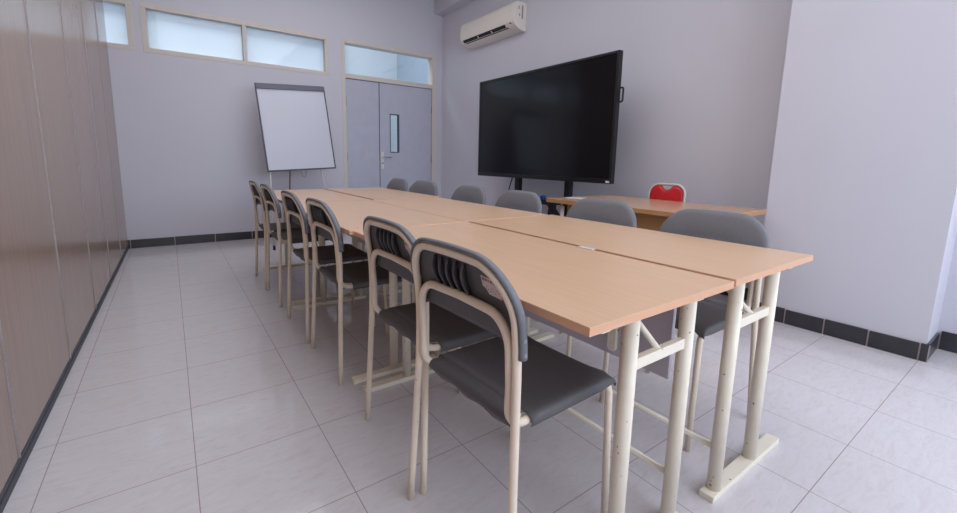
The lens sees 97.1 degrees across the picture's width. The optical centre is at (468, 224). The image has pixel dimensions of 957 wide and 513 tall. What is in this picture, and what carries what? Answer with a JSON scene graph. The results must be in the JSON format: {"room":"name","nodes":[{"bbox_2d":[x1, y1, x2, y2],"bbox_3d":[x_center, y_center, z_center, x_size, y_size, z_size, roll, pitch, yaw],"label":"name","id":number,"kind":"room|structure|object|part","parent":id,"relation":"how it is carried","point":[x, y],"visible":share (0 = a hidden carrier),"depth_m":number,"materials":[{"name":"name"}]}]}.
{"room":"meeting room","nodes":[
{"label":"meeting room","id":0,"kind":"room"},
{"bbox_2d":[0,0,128,512],"bbox_3d":[-1.439,-0.871,1.059,0.107,3.399,8.091,-5,10,-34],"label":"wall","id":1,"kind":"structure","parent":0,"point":[64,244],"depth_m":1.91,"materials":[{"name":"wood"}]},
{"bbox_3d":[-1.195,-0.846,0.778,0.013,3.353,0.822,-5,10,-34],"label":"partition panel","id":2,"kind":"part","parent":1,"relation":"part of","materials":[{"name":"laminate"}]},
{"bbox_3d":[-1.665,-0.957,1.452,0.013,3.353,0.822,-5,10,-34],"label":"partition panel","id":3,"kind":"part","parent":1,"relation":"part of","materials":[{"name":"laminate"}]},
{"bbox_3d":[-2.131,-1.067,2.119,0.013,3.353,0.802,-5,10,-34],"label":"partition panel","id":4,"kind":"part","parent":1,"relation":"part of","materials":[{"name":"laminate"}]},
{"bbox_3d":[-2.596,-1.177,2.785,0.013,3.353,0.822,-5,10,-34],"label":"partition panel","id":5,"kind":"part","parent":1,"relation":"part of","materials":[{"name":"laminate"}]},
{"bbox_3d":[-3.064,-1.287,3.455,0.013,3.353,0.812,-5,10,-34],"label":"partition panel","id":6,"kind":"part","parent":1,"relation":"part of","materials":[{"name":"laminate"}]},
{"bbox_3d":[-3.498,-1.389,4.077,0.013,3.353,0.702,-5,10,-34],"label":"partition panel","id":7,"kind":"part","parent":1,"relation":"part of","materials":[{"name":"laminate"}]},
{"bbox_2d":[107,0,442,239],"bbox_3d":[-3.852,-2.153,5.879,7.700,4.400,2.808,-5,10,-35],"label":"wall","id":8,"kind":"structure","parent":0,"point":[189,134],"depth_m":5.00,"materials":[{"name":"paint"}]},
{"bbox_2d":[103,0,134,50],"bbox_3d":[-4.028,-2.042,4.121,1.190,0.500,0.149,-5,10,-35],"label":"window","id":9,"kind":"structure","parent":8,"relation":"in","point":[117,13],"depth_m":4.38,"materials":[{"name":"glass"}]},
{"bbox_3d":[-4.029,-2.042,4.123,1.090,0.400,0.006,-5,10,-35],"label":"pane","id":10,"kind":"part","parent":9,"relation":"part of","materials":[{"name":"glass"}]},
{"bbox_2d":[127,230,271,248],"bbox_3d":[-2.744,0.131,5.299,2.442,0.102,0.011,-5,10,-35],"label":"baseboard","id":11,"kind":"structure","parent":8,"relation":"attached to","point":[192,239],"depth_m":4.95,"materials":[{"name":"tile"}]},
{"bbox_2d":[139,2,328,75],"bbox_3d":[-2.682,-2.158,5.059,1.960,0.500,0.149,-5,10,-35],"label":"window","id":12,"kind":"structure","parent":8,"relation":"in","point":[165,30],"depth_m":4.95,"materials":[{"name":"clear glass"}]},
{"bbox_3d":[-3.075,-2.125,4.788,0.903,0.400,0.006,-5,10,-35],"label":"pane","id":13,"kind":"part","parent":12,"relation":"part of","materials":[{"name":"glass"}]},
{"bbox_3d":[-2.298,-2.192,5.330,0.918,0.400,0.006,-5,10,-35],"label":"pane","id":14,"kind":"part","parent":12,"relation":"part of","materials":[{"name":"clear glass"}]},
{"bbox_2d":[341,38,435,191],"bbox_3d":[-1.152,-1.254,6.268,1.465,2.610,0.187,-5,10,-35],"label":"door","id":15,"kind":"structure","parent":8,"relation":"in","point":[369,103],"depth_m":6.16,"materials":[{"name":"grey laminate"}]},
{"bbox_3d":[-1.506,-0.974,6.043,0.478,2.086,0.038,-5,10,-35],"label":"narrow door","id":16,"kind":"part","parent":15,"relation":"part of","materials":[{"name":"grey laminate"}]},
{"bbox_3d":[-1.260,-0.945,6.197,0.038,0.245,0.008,-5,10,-35],"label":"handle plate","id":17,"kind":"part","parent":15,"relation":"part of","materials":[{"name":"white metal"}]},
{"bbox_3d":[-0.952,-1.022,6.430,0.853,2.086,0.038,-5,10,-35],"label":"wide door","id":18,"kind":"part","parent":15,"relation":"part of","materials":[{"name":"grey laminate"}]},
{"bbox_2d":[397,54,427,83],"bbox_3d":[-0.754,-2.423,8.064,0.100,4.400,2.568,-5,10,-35],"label":"window","id":19,"kind":"structure","parent":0,"point":[409,69],"depth_m":8.42,"materials":[{"name":"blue glass"}]},
{"bbox_2d":[3,233,956,512],"bbox_3d":[-0.928,0.564,3.336,9.000,0.100,11.200,-5,10,-35],"label":"floor","id":20,"kind":"structure","parent":0,"point":[190,388],"depth_m":1.68,"materials":[{"name":"tile"}]},
{"bbox_2d":[249,181,319,289],"bbox_3d":[-1.544,0.049,3.541,0.456,0.835,0.478,-5,10,-35],"label":"chair","id":21,"kind":"object","parent":20,"relation":"on","point":[255,189],"visible":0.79,"depth_m":3.45,"materials":[{"name":"grey plastic"}]},
{"bbox_3d":[-1.696,-0.243,3.384,0.069,0.216,0.453,-5,10,-35],"label":"backrest","id":22,"kind":"part","parent":21,"relation":"part of","materials":[{"name":"grey plastic"}]},
{"bbox_3d":[-1.705,0.069,3.430,0.061,0.824,0.478,-5,10,-35],"label":"frame","id":23,"kind":"part","parent":21,"relation":"part of","materials":[{"name":"beige metal"}]},
{"bbox_3d":[-1.526,0.021,3.549,0.373,0.038,0.398,-5,10,-35],"label":"seat","id":24,"kind":"part","parent":21,"relation":"part of","materials":[{"name":"grey plastic"}]},
{"bbox_2d":[254,83,335,249],"bbox_3d":[-2.062,-0.716,5.036,0.797,1.882,0.606,-7,12,-43],"label":"easel","id":25,"kind":"object","parent":20,"relation":"on","point":[294,119],"visible":0.9,"depth_m":4.91,"materials":[{"name":"white metal"}]},
{"bbox_3d":[-2.238,-0.629,4.759,0.018,1.728,0.433,-3,10,-26],"label":"leg","id":26,"kind":"part","parent":25,"relation":"part of","materials":[{"name":"white metal"}]},
{"bbox_3d":[-2.178,-0.699,5.157,0.022,1.749,0.271,-7,12,-44],"label":"leg","id":27,"kind":"part","parent":25,"relation":"part of","materials":[{"name":"black metal"}]},
{"bbox_3d":[-2.002,-1.133,4.926,0.819,1.024,0.234,-5,10,-35],"label":"board frame","id":28,"kind":"part","parent":25,"relation":"part of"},
{"bbox_3d":[-1.798,-0.688,5.127,0.421,1.751,0.018,3,9,14],"label":"leg","id":29,"kind":"part","parent":25,"relation":"part of","materials":[{"name":"white metal"}]},
{"bbox_2d":[260,184,337,306],"bbox_3d":[-1.262,0.113,3.158,0.456,0.835,0.478,-5,10,-35],"label":"chair","id":30,"kind":"object","parent":20,"relation":"on","point":[271,202],"visible":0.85,"depth_m":2.99,"materials":[{"name":"grey plastic"}]},
{"bbox_3d":[-1.423,0.132,3.046,0.061,0.824,0.478,-5,10,-35],"label":"frame","id":31,"kind":"part","parent":30,"relation":"part of","materials":[{"name":"beige metal"}]},
{"bbox_3d":[-1.415,-0.179,3.001,0.069,0.216,0.453,-5,10,-35],"label":"backrest","id":32,"kind":"part","parent":30,"relation":"part of","materials":[{"name":"grey plastic"}]},
{"bbox_3d":[-1.245,0.085,3.165,0.373,0.038,0.398,-5,10,-35],"label":"seat","id":33,"kind":"part","parent":30,"relation":"part of","materials":[{"name":"grey plastic"}]},
{"bbox_2d":[263,189,369,305],"bbox_3d":[-1.320,0.112,3.524,0.589,0.724,1.241,-5,10,-35],"label":"meeting table","id":34,"kind":"object","parent":20,"relation":"on","point":[324,195],"visible":0.3,"depth_m":3.36,"materials":[{"name":"beige wood"}]},
{"bbox_3d":[-1.710,0.039,3.956,0.040,0.687,0.040,-5,10,-35],"label":"leg","id":35,"kind":"part","parent":34,"relation":"part of","materials":[{"name":"beige metal"}]},
{"bbox_3d":[-0.846,0.174,3.179,0.040,0.687,0.040,-5,10,-35],"label":"leg","id":36,"kind":"part","parent":34,"relation":"part of","materials":[{"name":"beige metal"}]},
{"bbox_2d":[281,190,376,343],"bbox_3d":[-0.860,0.206,2.592,0.456,0.835,0.478,-5,10,-35],"label":"chair","id":37,"kind":"object","parent":20,"relation":"on","point":[295,212],"visible":0.94,"depth_m":2.48,"materials":[{"name":"grey plastic"}]},
{"bbox_3d":[-1.021,0.225,2.481,0.061,0.824,0.478,-5,10,-35],"label":"frame","id":38,"kind":"part","parent":37,"relation":"part of","materials":[{"name":"beige metal"}]},
{"bbox_3d":[-1.012,-0.086,2.435,0.069,0.216,0.453,-5,10,-35],"label":"backrest","id":39,"kind":"part","parent":37,"relation":"part of","materials":[{"name":"grey plastic"}]},
{"bbox_3d":[-0.843,0.178,2.600,0.373,0.038,0.398,-5,10,-35],"label":"seat","id":40,"kind":"part","parent":37,"relation":"part of","materials":[{"name":"grey plastic"}]},
{"bbox_2d":[306,198,415,385],"bbox_3d":[-0.546,0.277,2.166,0.456,0.835,0.478,-5,10,-35],"label":"chair","id":41,"kind":"object","parent":20,"relation":"on","point":[323,222],"visible":0.88,"depth_m":2.03,"materials":[{"name":"grey plastic"}]},
{"bbox_3d":[-0.708,0.296,2.054,0.061,0.824,0.478,-5,10,-35],"label":"frame","id":42,"kind":"part","parent":41,"relation":"part of","materials":[{"name":"beige metal"}]},
{"bbox_3d":[-0.699,-0.016,2.009,0.069,0.216,0.453,-5,10,-35],"label":"backrest","id":43,"kind":"part","parent":41,"relation":"part of","materials":[{"name":"grey plastic"}]},
{"bbox_3d":[-0.529,0.248,2.173,0.373,0.038,0.398,-5,10,-35],"label":"seat","id":44,"kind":"part","parent":41,"relation":"part of","materials":[{"name":"grey plastic"}]},
{"bbox_3d":[-0.535,0.335,2.183,0.425,0.715,0.395,-5,10,-35],"label":"frame","id":45,"kind":"part","parent":41,"relation":"part of","materials":[{"name":"beige metal"}]},
{"bbox_2d":[293,200,463,384],"bbox_3d":[-0.624,0.280,2.507,0.589,0.723,1.241,-5,10,-35],"label":"meeting table","id":46,"kind":"object","parent":20,"relation":"on","point":[350,215],"visible":0.44,"depth_m":2.22,"materials":[{"name":"beige wood"}]},
{"bbox_3d":[-1.014,0.207,2.938,0.040,0.686,0.040,-5,10,-35],"label":"leg","id":47,"kind":"part","parent":46,"relation":"part of","materials":[{"name":"beige metal"}]},
{"bbox_3d":[-0.806,0.189,3.084,0.040,0.686,0.040,-5,10,-35],"label":"leg","id":48,"kind":"part","parent":46,"relation":"part of","materials":[{"name":"beige metal"}]},
{"bbox_3d":[-0.358,0.360,2.016,0.040,0.686,0.040,-5,10,-35],"label":"leg","id":49,"kind":"part","parent":46,"relation":"part of","materials":[{"name":"beige metal"}]},
{"bbox_3d":[-0.150,0.342,2.162,0.040,0.686,0.040,-5,10,-35],"label":"leg","id":50,"kind":"part","parent":46,"relation":"part of","materials":[{"name":"beige metal"}]},
{"bbox_2d":[352,178,407,252],"bbox_3d":[-0.889,-0.041,4.221,0.456,0.835,0.478,-5,10,-35],"label":"chair","id":51,"kind":"object","parent":20,"relation":"on","point":[395,183],"visible":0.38,"depth_m":4.24,"materials":[{"name":"grey plastic"}]},
{"bbox_3d":[-0.725,-0.360,4.285,0.069,0.216,0.453,-5,10,-35],"label":"backrest","id":52,"kind":"part","parent":51,"relation":"part of","materials":[{"name":"grey plastic"}]},
{"bbox_2d":[325,187,441,290],"bbox_3d":[-0.827,0.067,3.873,0.589,0.727,1.241,-5,10,-35],"label":"meeting table","id":53,"kind":"object","parent":20,"relation":"on","point":[378,193],"visible":0.28,"depth_m":3.68,"materials":[{"name":"beige wood"}]},
{"bbox_3d":[-1.093,-0.012,4.364,0.040,0.689,0.040,-5,10,-35],"label":"leg","id":54,"kind":"part","parent":53,"relation":"part of","materials":[{"name":"beige metal"}]},
{"bbox_2d":[408,180,437,195],"bbox_3d":[-0.574,0.023,3.840,0.456,0.835,0.478,-6,11,-41],"label":"chair","id":55,"kind":"object","parent":20,"relation":"on","point":[420,186],"visible":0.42,"depth_m":3.88,"materials":[{"name":"grey plastic"}]},
{"bbox_2d":[363,216,496,494],"bbox_3d":[-0.103,0.378,1.549,0.456,0.835,0.478,-5,10,-35],"label":"chair","id":56,"kind":"object","parent":20,"relation":"on","point":[388,243],"visible":0.66,"depth_m":1.43,"materials":[{"name":"grey plastic"}]},
{"bbox_3d":[-0.255,0.086,1.393,0.069,0.216,0.453,-5,10,-35],"label":"backrest","id":57,"kind":"part","parent":56,"relation":"part of","materials":[{"name":"grey plastic"}]},
{"bbox_3d":[-0.264,0.398,1.438,0.061,0.824,0.478,-5,10,-35],"label":"frame","id":58,"kind":"part","parent":56,"relation":"part of","materials":[{"name":"beige metal"}]},
{"bbox_3d":[-0.091,0.437,1.567,0.425,0.715,0.395,-5,10,-35],"label":"frame","id":59,"kind":"part","parent":56,"relation":"part of","materials":[{"name":"beige metal"}]},
{"bbox_3d":[-0.086,0.350,1.557,0.373,0.038,0.398,-5,10,-35],"label":"seat","id":60,"kind":"part","parent":56,"relation":"part of","materials":[{"name":"grey plastic"}]},
{"bbox_2d":[411,185,485,289],"bbox_3d":[-0.166,0.123,3.230,0.456,0.835,0.478,-5,10,-35],"label":"chair","id":61,"kind":"object","parent":20,"relation":"on","point":[467,193],"visible":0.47,"depth_m":3.25,"materials":[{"name":"grey plastic"}]},
{"bbox_3d":[-0.002,-0.197,3.294,0.069,0.216,0.453,-5,10,-35],"label":"backrest","id":62,"kind":"part","parent":61,"relation":"part of","materials":[{"name":"grey plastic"}]},
{"bbox_2d":[371,197,547,344],"bbox_3d":[-0.142,0.237,2.846,0.589,0.724,1.241,-5,10,-35],"label":"meeting table","id":63,"kind":"object","parent":20,"relation":"on","point":[464,211],"visible":0.27,"depth_m":2.64,"materials":[{"name":"beige wood"}]},
{"bbox_2d":[407,237,615,512],"bbox_3d":[0.120,0.439,1.177,0.456,0.835,0.461,-5,11,-37],"label":"chair","id":64,"kind":"object","parent":20,"relation":"on","point":[509,374],"visible":1,"depth_m":1.07,"materials":[{"name":"grey plastic"}]},
{"bbox_3d":[-0.037,0.459,1.060,0.061,0.824,0.461,-5,11,-37],"label":"frame","id":65,"kind":"part","parent":64,"relation":"part of","materials":[{"name":"beige metal"}]},
{"bbox_3d":[-0.028,0.148,1.015,0.069,0.216,0.437,-5,11,-37],"label":"backrest","id":66,"kind":"part","parent":64,"relation":"part of","materials":[{"name":"grey plastic"}]},
{"bbox_3d":[0.137,0.411,1.185,0.373,0.038,0.385,-5,11,-37],"label":"seat","id":67,"kind":"part","parent":64,"relation":"part of","materials":[{"name":"grey plastic"}]},
{"bbox_2d":[495,190,541,321],"bbox_3d":[0.166,0.200,2.760,0.456,0.835,0.478,-5,10,-35],"label":"chair","id":68,"kind":"object","parent":20,"relation":"on","point":[528,201],"visible":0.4,"depth_m":2.78,"materials":[{"name":"grey plastic"}]},
{"bbox_3d":[0.330,-0.119,2.824,0.069,0.216,0.453,-5,10,-35],"label":"backrest","id":69,"kind":"part","parent":68,"relation":"part of","materials":[{"name":"grey plastic"}]},
{"bbox_2d":[354,222,733,512],"bbox_3d":[0.114,0.444,1.519,0.612,0.722,1.241,-5,10,-35],"label":"meeting table","id":70,"kind":"object","parent":20,"relation":"on","point":[625,308],"depth_m":1.14,"materials":[{"name":"brown wood"}]},
{"bbox_3d":[-0.286,0.373,1.944,0.040,0.683,0.040,-5,10,-35],"label":"leg","id":71,"kind":"part","parent":70,"relation":"part of","materials":[{"name":"beige metal"}]},
{"bbox_3d":[0.429,0.084,1.528,0.032,0.001,0.068,-6,11,-38],"label":"tape strip","id":72,"kind":"part","parent":70,"relation":"part of","materials":[{"name":"white plastic"}]},
{"bbox_3d":[0.258,0.228,1.613,0.015,0.276,1.085,-5,10,-35],"label":"modesty panel","id":73,"kind":"part","parent":70,"relation":"part of","materials":[{"name":"grey metal"}]},
{"bbox_3d":[0.370,0.526,1.021,0.040,0.683,0.040,-5,10,-35],"label":"leg","id":74,"kind":"part","parent":70,"relation":"part of","materials":[{"name":"beige metal"}]},
{"bbox_3d":[0.579,0.508,1.167,0.040,0.683,0.040,-5,10,-35],"label":"leg","id":75,"kind":"part","parent":70,"relation":"part of","materials":[{"name":"beige metal"}]},
{"bbox_2d":[515,178,572,216],"bbox_3d":[0.716,-0.501,4.405,0.660,1.750,0.882,-5,10,-35],"label":"display stand","id":76,"kind":"object","parent":20,"relation":"on","point":[568,185],"visible":0.03,"depth_m":4.18,"materials":[{"name":"black metal"}]},
{"bbox_3d":[0.572,-0.598,4.793,0.060,1.680,0.064,-5,10,-35],"label":"post","id":77,"kind":"part","parent":76,"relation":"part of","materials":[{"name":"black metal"}]},
{"bbox_2d":[541,198,559,205],"bbox_3d":[0.735,-0.258,4.303,0.380,0.050,0.630,-5,10,-35],"label":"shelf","id":78,"kind":"object","parent":76,"relation":"attached to","point":[543,201],"depth_m":3.99,"materials":[{"name":"wood"}]},
{"bbox_2d":[478,50,623,183],"bbox_3d":[0.725,-1.030,4.374,0.086,1.110,1.974,-5,10,-35],"label":"display","id":79,"kind":"object","parent":76,"relation":"attached to","point":[558,122],"visible":1,"depth_m":4.14,"materials":[{"name":"black plastic"}]},
{"bbox_3d":[1.287,-1.102,3.583,0.015,0.131,0.070,-5,10,-35],"label":"carry handle","id":80,"kind":"part","parent":79,"relation":"part of","materials":[{"name":"black plastic"}]},
{"bbox_3d":[0.765,0.071,4.038,0.140,0.530,0.044,-5,10,-35],"label":"shelf leg","id":81,"kind":"part","parent":76,"relation":"part of","materials":[{"name":"black metal"}]},
{"bbox_3d":[1.000,-0.499,4.192,0.060,1.680,0.064,-5,10,-35],"label":"post","id":82,"kind":"part","parent":76,"relation":"part of","materials":[{"name":"black metal"}]},
{"bbox_2d":[559,198,636,356],"bbox_3d":[0.539,0.292,2.205,0.456,0.835,0.478,-5,10,-35],"label":"chair","id":83,"kind":"object","parent":20,"relation":"on","point":[592,209],"visible":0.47,"depth_m":2.22,"materials":[{"name":"grey plastic"}]},
{"bbox_3d":[0.525,0.352,2.205,0.425,0.715,0.395,-5,10,-35],"label":"frame","id":84,"kind":"part","parent":83,"relation":"part of","materials":[{"name":"beige metal"}]},
{"bbox_3d":[0.703,-0.028,2.269,0.069,0.216,0.453,-5,10,-35],"label":"backrest","id":85,"kind":"part","parent":83,"relation":"part of","materials":[{"name":"grey plastic"}]},
{"bbox_2d":[470,215,812,503],"bbox_3d":[0.597,0.402,1.858,0.589,0.722,1.241,-5,10,-35],"label":"meeting table","id":86,"kind":"object","parent":20,"relation":"on","point":[742,264],"visible":0.67,"depth_m":1.42,"materials":[{"name":"beige wood"}]},
{"bbox_3d":[0.331,0.323,2.349,0.040,0.685,0.040,-5,10,-35],"label":"leg","id":87,"kind":"part","parent":86,"relation":"part of","materials":[{"name":"beige metal"}]},
{"bbox_3d":[0.779,0.493,1.282,0.040,0.685,0.040,-5,10,-35],"label":"leg","id":88,"kind":"part","parent":86,"relation":"part of","materials":[{"name":"beige metal"}]},
{"bbox_3d":[0.988,0.475,1.427,0.040,0.685,0.040,-5,10,-35],"label":"leg","id":89,"kind":"part","parent":86,"relation":"part of","materials":[{"name":"beige metal"}]},
{"bbox_2d":[546,195,766,332],"bbox_3d":[1.286,0.212,3.124,0.770,0.744,1.252,-5,10,-35],"label":"desk","id":90,"kind":"object","parent":20,"relation":"on","point":[650,214],"visible":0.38,"depth_m":2.82,"materials":[{"name":"brown wood"}]},
{"bbox_3d":[0.729,0.173,3.348,0.030,0.694,0.029,-5,10,-35],"label":"leg","id":91,"kind":"part","parent":90,"relation":"part of","materials":[{"name":"white metal"}]},
{"bbox_3d":[1.038,0.101,2.930,0.018,0.414,0.932,-5,10,-35],"label":"panel","id":92,"kind":"part","parent":90,"relation":"part of","materials":[{"name":"brown laminate"}]},
{"bbox_2d":[647,183,686,201],"bbox_3d":[1.517,0.101,3.427,0.569,0.871,0.420,-5,10,-35],"label":"folding chair","id":93,"kind":"object","parent":20,"relation":"on","point":[678,193],"visible":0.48,"depth_m":3.41,"materials":[{"name":"red plastic"}]},
{"bbox_2d":[599,209,769,451],"bbox_3d":[0.872,0.367,1.746,0.456,0.835,0.478,-5,10,-35],"label":"chair","id":94,"kind":"object","parent":20,"relation":"on","point":[732,227],"visible":0.45,"depth_m":1.69,"materials":[{"name":"grey plastic"}]},
{"bbox_3d":[0.858,0.428,1.746,0.425,0.715,0.395,-5,10,-35],"label":"frame","id":95,"kind":"part","parent":94,"relation":"part of","materials":[{"name":"beige metal"}]},
{"bbox_3d":[1.033,0.359,1.859,0.061,0.824,0.478,-5,10,-35],"label":"frame","id":96,"kind":"part","parent":94,"relation":"part of","materials":[{"name":"beige metal"}]},
{"bbox_3d":[0.856,0.342,1.730,0.373,0.038,0.398,-5,10,-35],"label":"seat","id":97,"kind":"part","parent":94,"relation":"part of","materials":[{"name":"grey plastic"}]},
{"bbox_3d":[1.036,0.048,1.810,0.069,0.216,0.453,-5,10,-35],"label":"backrest","id":98,"kind":"part","parent":94,"relation":"part of","materials":[{"name":"grey plastic"}]},
{"bbox_2d":[441,0,956,347],"bbox_3d":[1.966,-1.165,3.433,0.150,3.400,8.092,-5,10,-35],"label":"wall","id":99,"kind":"structure","parent":0,"point":[701,80],"depth_m":3.69,"materials":[{"name":"paint"}]},
{"bbox_2d":[460,1,526,49],"bbox_3d":[0.285,-2.513,5.368,0.203,0.313,1.092,-5,10,-35],"label":"air conditioner","id":100,"kind":"object","parent":99,"relation":"attached to","point":[507,21],"visible":1,"depth_m":5.20,"materials":[{"name":"white plastic"}]},
{"bbox_2d":[463,25,505,43],"bbox_3d":[0.188,-2.421,5.383,0.032,0.033,0.880,-5,10,-35],"label":"outlet","id":101,"kind":"object","parent":100,"relation":"attached to","point":[496,29],"depth_m":5.37,"materials":[{"name":"plastic"}]},
{"bbox_2d":[719,288,753,300],"bbox_3d":[0.894,0.245,5.003,0.011,0.102,4.677,-5,10,-35],"label":"baseboard","id":102,"kind":"structure","parent":99,"relation":"attached to","point":[746,289],"depth_m":3.26,"materials":[{"name":"tile"}]},
{"bbox_2d":[938,331,956,353],"bbox_3d":[3.457,0.835,1.402,0.011,0.111,2.566,-5,10,-35],"label":"baseboard","id":103,"kind":"structure","parent":99,"relation":"attached to","point":[948,341],"depth_m":2.41,"materials":[{"name":"tile"}]},
{"bbox_2d":[760,0,956,343],"bbox_3d":[2.383,-1.008,2.450,0.315,3.400,0.823,-5,10,-35],"label":"pillar","id":104,"kind":"structure","parent":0,"point":[863,178],"depth_m":2.40,"materials":[{"name":"paint"}]},
{"bbox_2d":[752,302,929,362],"bbox_3d":[2.220,0.635,2.601,0.011,0.102,0.844,-5,10,-35],"label":"baseboard","id":105,"kind":"structure","parent":104,"relation":"attached to","point":[884,342],"depth_m":2.50,"materials":[{"name":"tile"}]},
{"bbox_2d":[927,332,939,358],"bbox_3d":[2.585,0.679,2.356,0.300,0.101,0.011,-5,10,-35],"label":"baseboard","id":106,"kind":"structure","parent":104,"relation":"attached to","point":[933,342],"depth_m":2.35,"materials":[{"name":"tile"}]},
{"bbox_3d":[0.291,-2.748,1.986,4.320,0.100,8.402,-5,10,-35],"label":"ceiling","id":107,"kind":"structure","parent":0,"visible":0},
{"bbox_2d":[434,0,474,15],"bbox_3d":[0.894,-2.957,4.482,0.156,0.210,4.689,-5,10,-35],"label":"beam","id":108,"kind":"structure","parent":107,"relation":"attached to","point":[441,7],"depth_m":6.10,"materials":[{"name":"paint"}]}
]}

